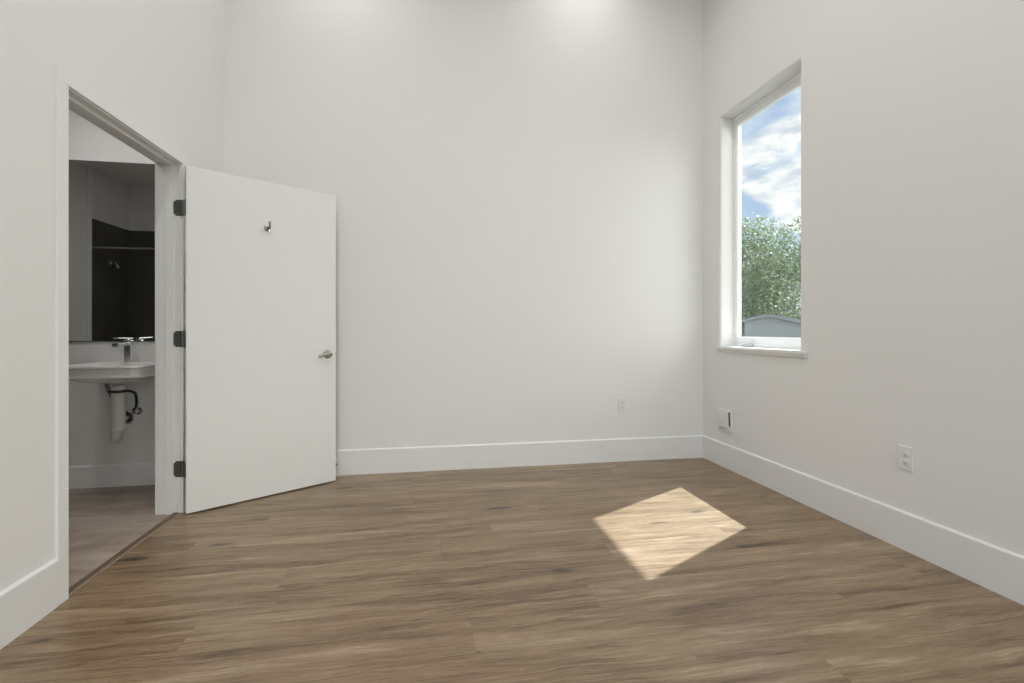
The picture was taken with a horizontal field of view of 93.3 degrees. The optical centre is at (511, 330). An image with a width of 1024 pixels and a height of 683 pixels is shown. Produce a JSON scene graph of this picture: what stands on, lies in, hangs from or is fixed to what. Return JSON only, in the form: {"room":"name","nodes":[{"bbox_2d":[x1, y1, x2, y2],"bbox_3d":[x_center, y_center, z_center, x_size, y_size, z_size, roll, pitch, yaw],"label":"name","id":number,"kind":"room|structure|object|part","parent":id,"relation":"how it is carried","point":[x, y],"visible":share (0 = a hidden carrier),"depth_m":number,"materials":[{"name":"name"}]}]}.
{"room":"empty bedroom","nodes":[
{"label":"empty bedroom","id":0,"kind":"room"},
{"bbox_2d":[0,0,223,591],"bbox_3d":[-1.664,-1.040,0.813,0.125,4.360,5.378,0,0,-10],"label":"wall","id":1,"kind":"structure","parent":0,"point":[160,62],"depth_m":1.84,"materials":[{"name":"paint"}]},
{"bbox_2d":[0,559,57,649],"bbox_3d":[-1.456,0.986,0.033,0.014,0.188,3.770,0,0,-10],"label":"baseboard","id":2,"kind":"structure","parent":1,"relation":"attached to","point":[25,602],"depth_m":1.75,"materials":[{"name":"paint"}]},
{"bbox_2d":[55,64,187,605],"bbox_3d":[-1.941,0.018,2.391,0.151,2.124,1.042,0,0,-10],"label":"trim","id":3,"kind":"structure","parent":1,"relation":"attached to","point":[64,80],"depth_m":1.93,"materials":[{"name":"paint"}]},
{"bbox_2d":[69,512,179,594],"bbox_3d":[-1.902,1.077,2.398,0.036,0.007,0.917,0,0,-10],"label":"trim","id":4,"kind":"structure","parent":1,"relation":"attached to","point":[72,588],"depth_m":2.31,"materials":[{"name":"brown wood"}]},
{"bbox_2d":[69,88,180,514],"bbox_3d":[-1.941,0.040,2.391,0.125,2.081,0.956,0,0,-10],"label":"trim","id":5,"kind":"structure","parent":1,"relation":"attached to","point":[168,168],"depth_m":2.83,"materials":[{"name":"paint"}]},
{"bbox_2d":[173,166,335,513],"bbox_3d":[-1.607,0.053,3.135,0.959,2.035,0.167,0,0,-45],"label":"door","id":6,"kind":"structure","parent":1,"relation":"in","point":[258,339],"depth_m":3.07,"materials":[{"name":"paint"}]},
{"bbox_3d":[-1.300,0.166,3.368,0.119,0.062,0.065,0,0,-45],"label":"handle","id":7,"kind":"part","parent":6,"relation":"part of","materials":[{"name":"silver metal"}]},
{"bbox_2d":[69,485,170,592],"bbox_3d":[-2.846,1.110,2.090,1.939,0.060,2.453,0,0,-10],"label":"floor","id":8,"kind":"structure","parent":0,"point":[103,521],"depth_m":2.73,"materials":[{"name":"tile"}]},
{"bbox_2d":[69,0,702,465],"bbox_3d":[-1.159,-1.040,3.693,6.018,4.360,0.120,0,0,-10],"label":"wall","id":9,"kind":"structure","parent":0,"point":[517,185],"depth_m":3.80,"materials":[{"name":"paint"}]},
{"bbox_2d":[69,160,154,341],"bbox_3d":[-2.929,-0.544,3.316,1.480,1.247,0.009,0,0,-10],"label":"wall mirror","id":10,"kind":"object","parent":9,"relation":"attached to","point":[112,204],"visible":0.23,"depth_m":3.34,"materials":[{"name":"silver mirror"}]},
{"bbox_2d":[69,361,154,442],"bbox_3d":[-2.555,0.472,3.141,0.504,0.514,0.502,0,0,-10],"label":"sink","id":11,"kind":"object","parent":9,"relation":"attached to","point":[106,373],"visible":0.94,"depth_m":3.07,"materials":[{"name":"white ceramic"}]},
{"bbox_2d":[69,361,154,383],"bbox_3d":[-2.554,0.277,3.136,0.504,0.123,0.493,0,0,-10],"label":"basin","id":12,"kind":"object","parent":11,"relation":"in","point":[95,372],"depth_m":2.95,"materials":[{"name":"white ceramic"}]},
{"bbox_2d":[112,337,133,361],"bbox_3d":[-2.613,0.130,3.244,0.054,0.170,0.182,0,0,-10],"label":"faucet","id":13,"kind":"object","parent":11,"relation":"on","point":[128,344],"visible":0.97,"depth_m":3.29,"materials":[{"name":"silver metal"}]},
{"bbox_3d":[-2.609,0.093,3.222,0.036,0.031,0.137,0,0,-10],"label":"spout","id":14,"kind":"part","parent":13,"relation":"part of","materials":[{"name":"silver metal"}]},
{"bbox_3d":[-2.614,0.056,3.248,0.030,0.021,0.172,0,0,-10],"label":"lever","id":15,"kind":"part","parent":13,"relation":"part of","materials":[{"name":"silver metal"}]},
{"bbox_2d":[69,463,154,488],"bbox_3d":[-3.101,1.004,3.283,1.850,0.152,0.014,0,0,-10],"label":"baseboard","id":16,"kind":"structure","parent":9,"relation":"attached to","point":[135,474],"depth_m":3.33,"materials":[{"name":"paint"}]},
{"bbox_2d":[336,435,702,475],"bbox_3d":[-0.217,0.986,3.791,3.757,0.188,0.014,0,0,-10],"label":"baseboard","id":17,"kind":"structure","parent":9,"relation":"attached to","point":[497,455],"depth_m":3.83,"materials":[{"name":"paint"}]},
{"bbox_2d":[618,398,625,411],"bbox_3d":[0.912,0.616,3.992,0.072,0.116,0.009,0,0,-10],"label":"electrical outlet","id":18,"kind":"object","parent":9,"relation":"attached to","point":[621,401],"visible":1,"depth_m":3.99,"materials":[{"name":"white plastic"}]},
{"bbox_2d":[0,458,1023,682],"bbox_3d":[0.248,1.110,1.149,3.757,0.060,5.378,0,0,-10],"label":"floor","id":19,"kind":"structure","parent":0,"point":[685,570],"depth_m":1.95,"materials":[{"name":"brown wood"}]},
{"bbox_2d":[703,0,1023,555],"bbox_3d":[2.190,-1.040,1.491,0.186,4.360,5.378,0,0,-10],"label":"wall","id":20,"kind":"structure","parent":0,"point":[912,111],"depth_m":2.46,"materials":[{"name":"paint"}]},
{"bbox_2d":[718,408,733,433],"bbox_3d":[1.677,0.708,3.800,0.024,0.172,0.184,0,0,-10],"label":"air vent","id":21,"kind":"object","parent":20,"relation":"in","point":[725,417],"visible":1,"depth_m":3.78,"materials":[{"name":"white plastic"}]},
{"bbox_3d":[1.667,0.698,3.816,0.009,0.124,0.118,0,0,-10],"label":"raised panel","id":22,"kind":"part","parent":21,"relation":"part of","materials":[{"name":"white plastic"}]},
{"bbox_2d":[716,73,807,357],"bbox_3d":[1.828,-0.769,3.463,0.200,1.881,0.933,0,0,-10],"label":"window","id":23,"kind":"structure","parent":20,"relation":"in","point":[774,346],"depth_m":3.79,"materials":[{"name":"white plastic"}]},
{"bbox_3d":[1.810,0.107,3.712,0.031,0.041,0.115,0,0,-10],"label":"crank handle","id":24,"kind":"part","parent":23,"relation":"part of","materials":[{"name":"plastic"}]},
{"bbox_3d":[1.797,0.138,3.457,0.138,0.022,0.933,0,0,-10],"label":"sill","id":25,"kind":"part","parent":23,"relation":"part of","materials":[{"name":"paint"}]},
{"bbox_3d":[1.890,-0.792,3.499,0.044,1.794,0.800,0,0,-10],"label":"sash","id":26,"kind":"part","parent":23,"relation":"part of","materials":[{"name":"clear glass"}]},
{"bbox_2d":[703,435,1023,604],"bbox_3d":[2.092,0.986,1.467,0.014,0.188,5.364,0,0,-10],"label":"baseboard","id":27,"kind":"structure","parent":20,"relation":"attached to","point":[999,570],"depth_m":2.44,"materials":[{"name":"paint"}]},
{"bbox_2d":[898,445,912,471],"bbox_3d":[1.935,0.627,2.375,0.010,0.116,0.072,0,0,-10],"label":"electrical outlet","id":28,"kind":"object","parent":20,"relation":"attached to","point":[905,454],"visible":1,"depth_m":2.37,"materials":[{"name":"white plastic"}]},
{"bbox_2d":[901,451,908,456],"bbox_3d":[1.932,0.608,2.375,0.003,0.029,0.034,0,0,-10],"label":"socket","id":29,"kind":"object","parent":28,"relation":"attached to","point":[903,453],"depth_m":2.37,"materials":[{"name":"white plastic"}]},
{"bbox_2d":[901,459,908,464],"bbox_3d":[1.932,0.646,2.375,0.003,0.029,0.034,0,0,-10],"label":"socket","id":30,"kind":"object","parent":28,"relation":"attached to","point":[903,461],"depth_m":2.37,"materials":[{"name":"white plastic"}]},
{"label":"outside","id":31,"kind":"structure","parent":0,"visible":0},
{"bbox_3d":[4.058,4.230,5.791,130.000,0.100,130.000,0,0,-10],"label":"ground","id":32,"kind":"structure","parent":31,"visible":0},
{"bbox_2d":[741,212,800,336],"bbox_3d":[13.989,-1.159,26.308,11.015,11.059,9.293,0,0,-35],"label":"tree","id":33,"kind":"object","parent":32,"relation":"on","point":[760,293],"visible":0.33,"depth_m":23.74,"materials":[{"name":"green plant"}]},
{"bbox_2d":[743,314,800,337],"bbox_3d":[11.459,1.785,18.791,4.350,4.790,3.420,0,0,28],"label":"house","id":34,"kind":"structure","parent":32,"relation":"on","point":[767,325],"depth_m":17.92,"materials":[{"name":"grey paint"}]}
]}

